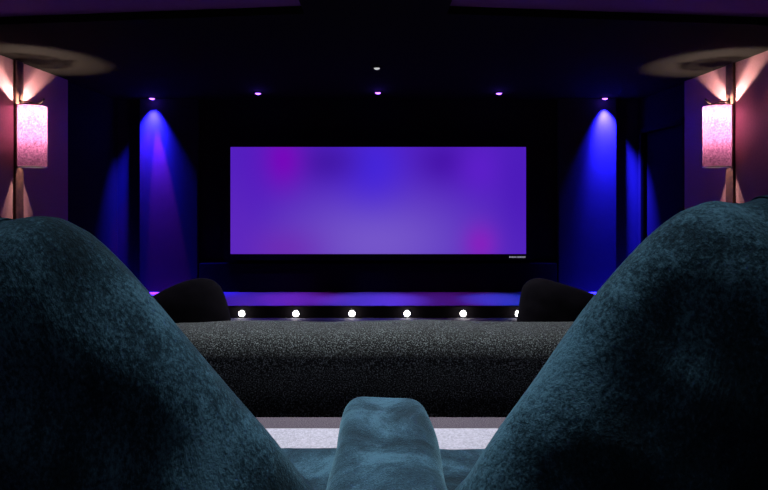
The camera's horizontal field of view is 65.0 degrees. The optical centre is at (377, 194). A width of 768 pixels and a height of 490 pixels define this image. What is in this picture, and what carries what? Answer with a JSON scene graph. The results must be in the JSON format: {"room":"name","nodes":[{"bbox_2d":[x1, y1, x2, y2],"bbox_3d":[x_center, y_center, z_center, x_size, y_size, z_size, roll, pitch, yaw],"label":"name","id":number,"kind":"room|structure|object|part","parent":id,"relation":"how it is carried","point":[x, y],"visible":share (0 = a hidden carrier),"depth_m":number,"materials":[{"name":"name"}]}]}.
{"room":"home theater","nodes":[
{"label":"home theater","id":0,"kind":"room"},
{"bbox_2d":[0,55,67,220],"bbox_3d":[-3.175,0.040,2.165,0.250,2.440,7.530,0,0,0],"label":"wall","id":1,"kind":"structure","parent":0,"point":[45,189],"depth_m":5.42,"materials":[{"name":"paint"}]},
{"bbox_2d":[14,60,23,218],"bbox_3d":[-3.039,0.065,5.100,0.022,2.390,0.110,0,0,0],"label":"trim","id":2,"kind":"structure","parent":1,"relation":"attached to","point":[18,66],"depth_m":5.07,"materials":[{"name":"brown wood"}]},
{"bbox_2d":[17,98,47,167],"bbox_3d":[-2.922,-0.526,5.100,0.224,0.586,0.224,0,0,0],"label":"wall sconce","id":3,"kind":"object","parent":1,"relation":"attached to","point":[31,116],"visible":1,"depth_m":5.01,"materials":[{"name":"white fabric"}]},
{"bbox_3d":[-2.920,-0.792,5.098,0.214,0.056,0.017,0,0,0],"label":"bracket arm","id":4,"kind":"part","parent":3,"relation":"part of","materials":[{"name":"brown metal"}]},
{"bbox_2d":[68,82,117,256],"bbox_3d":[-3.200,0.065,6.715,0.200,2.390,1.570,0,0,0],"label":"wall","id":5,"kind":"structure","parent":0,"point":[92,116],"depth_m":6.55,"materials":[{"name":"black fabric"}]},
{"bbox_2d":[231,318,516,321],"bbox_3d":[0.000,1.310,2.900,6.800,0.100,9.400,0,0,0],"label":"floor","id":6,"kind":"structure","parent":0,"point":[232,319],"depth_m":6.10,"materials":[{"name":"grey carpet"}]},
{"bbox_2d":[150,292,596,305],"bbox_3d":[0.000,1.200,6.725,6.200,0.120,1.030,0,0,0],"label":"stage","id":7,"kind":"object","parent":6,"relation":"on","point":[232,298],"visible":0.21,"depth_m":6.64,"materials":[{"name":"wood"}]},
{"bbox_2d":[228,306,518,317],"bbox_3d":[0.000,1.202,6.200,6.200,0.115,0.020,0,0,0],"label":"trim","id":8,"kind":"structure","parent":7,"relation":"attached to","point":[251,311],"depth_m":6.19,"materials":[{"name":"black wood"}]},
{"bbox_2d":[238,309,245,317],"bbox_3d":[-1.396,1.215,6.180,0.088,0.088,0.020,0,0,0],"label":"step light","id":9,"kind":"object","parent":8,"relation":"attached to","point":[241,313],"visible":1,"depth_m":6.18,"materials":[{"name":"silver metal"}]},
{"bbox_2d":[292,309,299,317],"bbox_3d":[-0.842,1.215,6.180,0.088,0.088,0.020,0,0,0],"label":"step light","id":10,"kind":"object","parent":8,"relation":"attached to","point":[295,313],"visible":1,"depth_m":6.18,"materials":[{"name":"silver metal"}]},
{"bbox_2d":[348,309,355,317],"bbox_3d":[-0.267,1.215,6.180,0.088,0.088,0.020,0,0,0],"label":"step light","id":11,"kind":"object","parent":8,"relation":"attached to","point":[351,313],"visible":1,"depth_m":6.18,"materials":[{"name":"silver metal"}]},
{"bbox_2d":[403,309,410,317],"bbox_3d":[0.298,1.215,6.180,0.088,0.088,0.020,0,0,0],"label":"step light","id":12,"kind":"object","parent":8,"relation":"attached to","point":[406,313],"visible":1,"depth_m":6.18,"materials":[{"name":"silver metal"}]},
{"bbox_2d":[459,309,466,317],"bbox_3d":[0.873,1.215,6.180,0.088,0.088,0.020,0,0,0],"label":"step light","id":13,"kind":"object","parent":8,"relation":"attached to","point":[462,313],"visible":1,"depth_m":6.18,"materials":[{"name":"silver metal"}]},
{"bbox_2d":[176,320,572,416],"bbox_3d":[0.000,0.960,3.500,3.895,0.600,1.200,0,0,0],"label":"sofa","id":14,"kind":"object","parent":6,"relation":"on","point":[276,368],"visible":0.43,"depth_m":2.90,"materials":[{"name":"black fabric"}]},
{"bbox_2d":[153,278,230,322],"bbox_3d":[-1.169,0.695,3.559,0.646,0.410,0.174,0,0,0],"label":"cushion","id":15,"kind":"object","parent":14,"relation":"on","point":[198,299],"visible":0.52,"depth_m":3.49,"materials":[{"name":"black fabric"}]},
{"bbox_2d":[516,278,594,321],"bbox_3d":[1.154,0.695,3.559,0.708,0.410,0.180,0,0,0],"label":"cushion","id":16,"kind":"object","parent":14,"relation":"on","point":[541,300],"visible":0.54,"depth_m":3.49,"materials":[{"name":"black fabric"}]},
{"bbox_2d":[265,428,497,449],"bbox_3d":[0.000,1.135,0.505,6.100,0.250,4.210,0,0,0],"label":"platform","id":17,"kind":"object","parent":6,"relation":"on","point":[448,438],"depth_m":2.51,"materials":[{"name":"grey carpet"}]},
{"bbox_2d":[256,417,505,427],"bbox_3d":[0.000,1.135,2.675,6.100,0.250,0.130,0,0,0],"label":"trim","id":18,"kind":"structure","parent":17,"relation":"attached to","point":[267,422],"depth_m":2.68,"materials":[{"name":"beige carpet"}]},
{"bbox_2d":[0,195,767,489],"bbox_3d":[0.000,0.506,0.967,2.006,1.013,0.976,0,0,0],"label":"sofa","id":19,"kind":"object","parent":17,"relation":"on","point":[660,381],"visible":1,"depth_m":0.52,"materials":[{"name":"teal fabric"}]},
{"bbox_3d":[-0.460,0.315,0.598,0.817,0.592,0.240,0,0,0],"label":"backrest","id":20,"kind":"part","parent":19,"relation":"part of","materials":[{"name":"teal fabric"}]},
{"bbox_2d":[281,448,336,489],"bbox_3d":[-0.431,0.669,1.049,0.802,0.208,0.663,0,0,0],"label":"seat cushion","id":21,"kind":"object","parent":19,"relation":"on","point":[314,464],"depth_m":1.28,"materials":[{"name":"teal fabric"}]},
{"bbox_3d":[0.017,0.623,1.096,0.233,0.309,0.717,0,0,0],"label":"armrest","id":22,"kind":"part","parent":19,"relation":"part of","materials":[{"name":"teal fabric"}]},
{"bbox_2d":[440,449,483,489],"bbox_3d":[0.449,0.669,1.050,0.768,0.209,0.664,0,0,0],"label":"seat cushion","id":23,"kind":"object","parent":19,"relation":"on","point":[457,464],"depth_m":1.28,"materials":[{"name":"teal fabric"}]},
{"bbox_3d":[0.470,0.305,0.600,0.804,0.612,0.240,0,0,0],"label":"backrest","id":24,"kind":"part","parent":19,"relation":"part of","materials":[{"name":"teal fabric"}]},
{"bbox_2d":[118,100,637,280],"bbox_3d":[0.000,0.065,7.340,6.600,2.390,0.320,0,0,0],"label":"wall","id":25,"kind":"structure","parent":0,"point":[128,110],"depth_m":7.18,"materials":[{"name":"black fabric"}]},
{"bbox_2d":[140,99,198,291],"bbox_3d":[-2.460,0.005,7.160,0.680,2.270,0.160,0,0,0],"label":"wall panel","id":26,"kind":"object","parent":25,"relation":"attached to","point":[169,128],"depth_m":7.08,"materials":[{"name":"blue fabric"}]},
{"bbox_2d":[199,100,556,263],"bbox_3d":[0.000,0.005,7.190,4.240,2.270,0.100,0,0,0],"label":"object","id":27,"kind":"structure","parent":25,"relation":"attached to","point":[220,121],"depth_m":7.14,"materials":[{"name":"black fabric"}]},
{"bbox_2d":[199,263,556,291],"bbox_3d":[0.000,0.970,7.110,4.200,0.340,0.060,0,0,0],"label":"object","id":28,"kind":"structure","parent":25,"relation":"attached to","point":[231,277],"depth_m":7.08,"materials":[{"name":"black wood"}]},
{"bbox_2d":[224,141,531,259],"bbox_3d":[0.003,0.064,7.082,3.600,1.393,0.076,0,0,0],"label":"projection screen","id":29,"kind":"object","parent":25,"relation":"attached to","point":[284,200],"visible":1,"depth_m":7.06,"materials":[{"name":"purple fabric"}]},
{"bbox_2d":[557,99,615,291],"bbox_3d":[2.460,0.005,7.160,0.680,2.270,0.160,0,0,0],"label":"wall panel","id":30,"kind":"object","parent":25,"relation":"attached to","point":[586,128],"depth_m":7.08,"materials":[{"name":"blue fabric"}]},
{"bbox_2d":[0,0,767,16],"bbox_3d":[0.000,-1.230,2.900,6.800,0.100,9.400,0,0,0],"label":"ceiling","id":31,"kind":"structure","parent":0,"point":[8,8],"depth_m":3.77,"materials":[{"name":"paint"}]},
{"bbox_2d":[0,0,767,99],"bbox_3d":[0.000,-1.155,2.950,6.400,0.050,9.100,0,0,0],"label":"ceiling panel","id":32,"kind":"object","parent":31,"relation":"attached to","point":[314,49],"visible":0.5,"depth_m":4.65,"materials":[{"name":"black paint"}]},
{"bbox_2d":[372,66,381,69],"bbox_3d":[-0.010,-1.117,5.320,0.096,0.025,0.096,0,0,0],"label":"recessed light","id":33,"kind":"object","parent":32,"relation":"attached to","point":[373,67],"visible":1,"depth_m":5.30,"materials":[{"name":"white glass"}]},
{"bbox_2d":[638,83,684,238],"bbox_3d":[3.200,0.065,6.750,0.200,2.390,1.500,0,0,0],"label":"wall","id":34,"kind":"structure","parent":0,"point":[669,104],"depth_m":6.69,"materials":[{"name":"black paint"}]},
{"bbox_2d":[638,117,684,244],"bbox_3d":[3.125,0.180,6.565,0.130,1.920,1.050,0,0,0],"label":"door frame","id":35,"kind":"structure","parent":34,"relation":"in","point":[666,147],"depth_m":6.66,"materials":[{"name":"black wood"}]},
{"bbox_2d":[685,51,767,208],"bbox_3d":[3.175,0.040,2.200,0.250,2.440,7.600,0,0,0],"label":"wall","id":36,"kind":"structure","parent":0,"point":[702,185],"depth_m":5.12,"materials":[{"name":"paint"}]},
{"bbox_2d":[702,98,731,167],"bbox_3d":[2.922,-0.536,5.200,0.224,0.597,0.224,0,0,0],"label":"wall sconce","id":37,"kind":"object","parent":36,"relation":"attached to","point":[716,117],"visible":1,"depth_m":5.11,"materials":[{"name":"white fabric"}]},
{"bbox_3d":[2.920,-0.806,5.198,0.214,0.056,0.017,0,0,0],"label":"bracket arm","id":38,"kind":"part","parent":37,"relation":"part of","materials":[{"name":"brown metal"}]},
{"bbox_2d":[726,63,734,202],"bbox_3d":[3.039,0.065,5.200,0.022,2.390,0.110,0,0,0],"label":"trim","id":39,"kind":"structure","parent":36,"relation":"attached to","point":[730,68],"depth_m":5.17,"materials":[{"name":"brown wood"}]}
]}

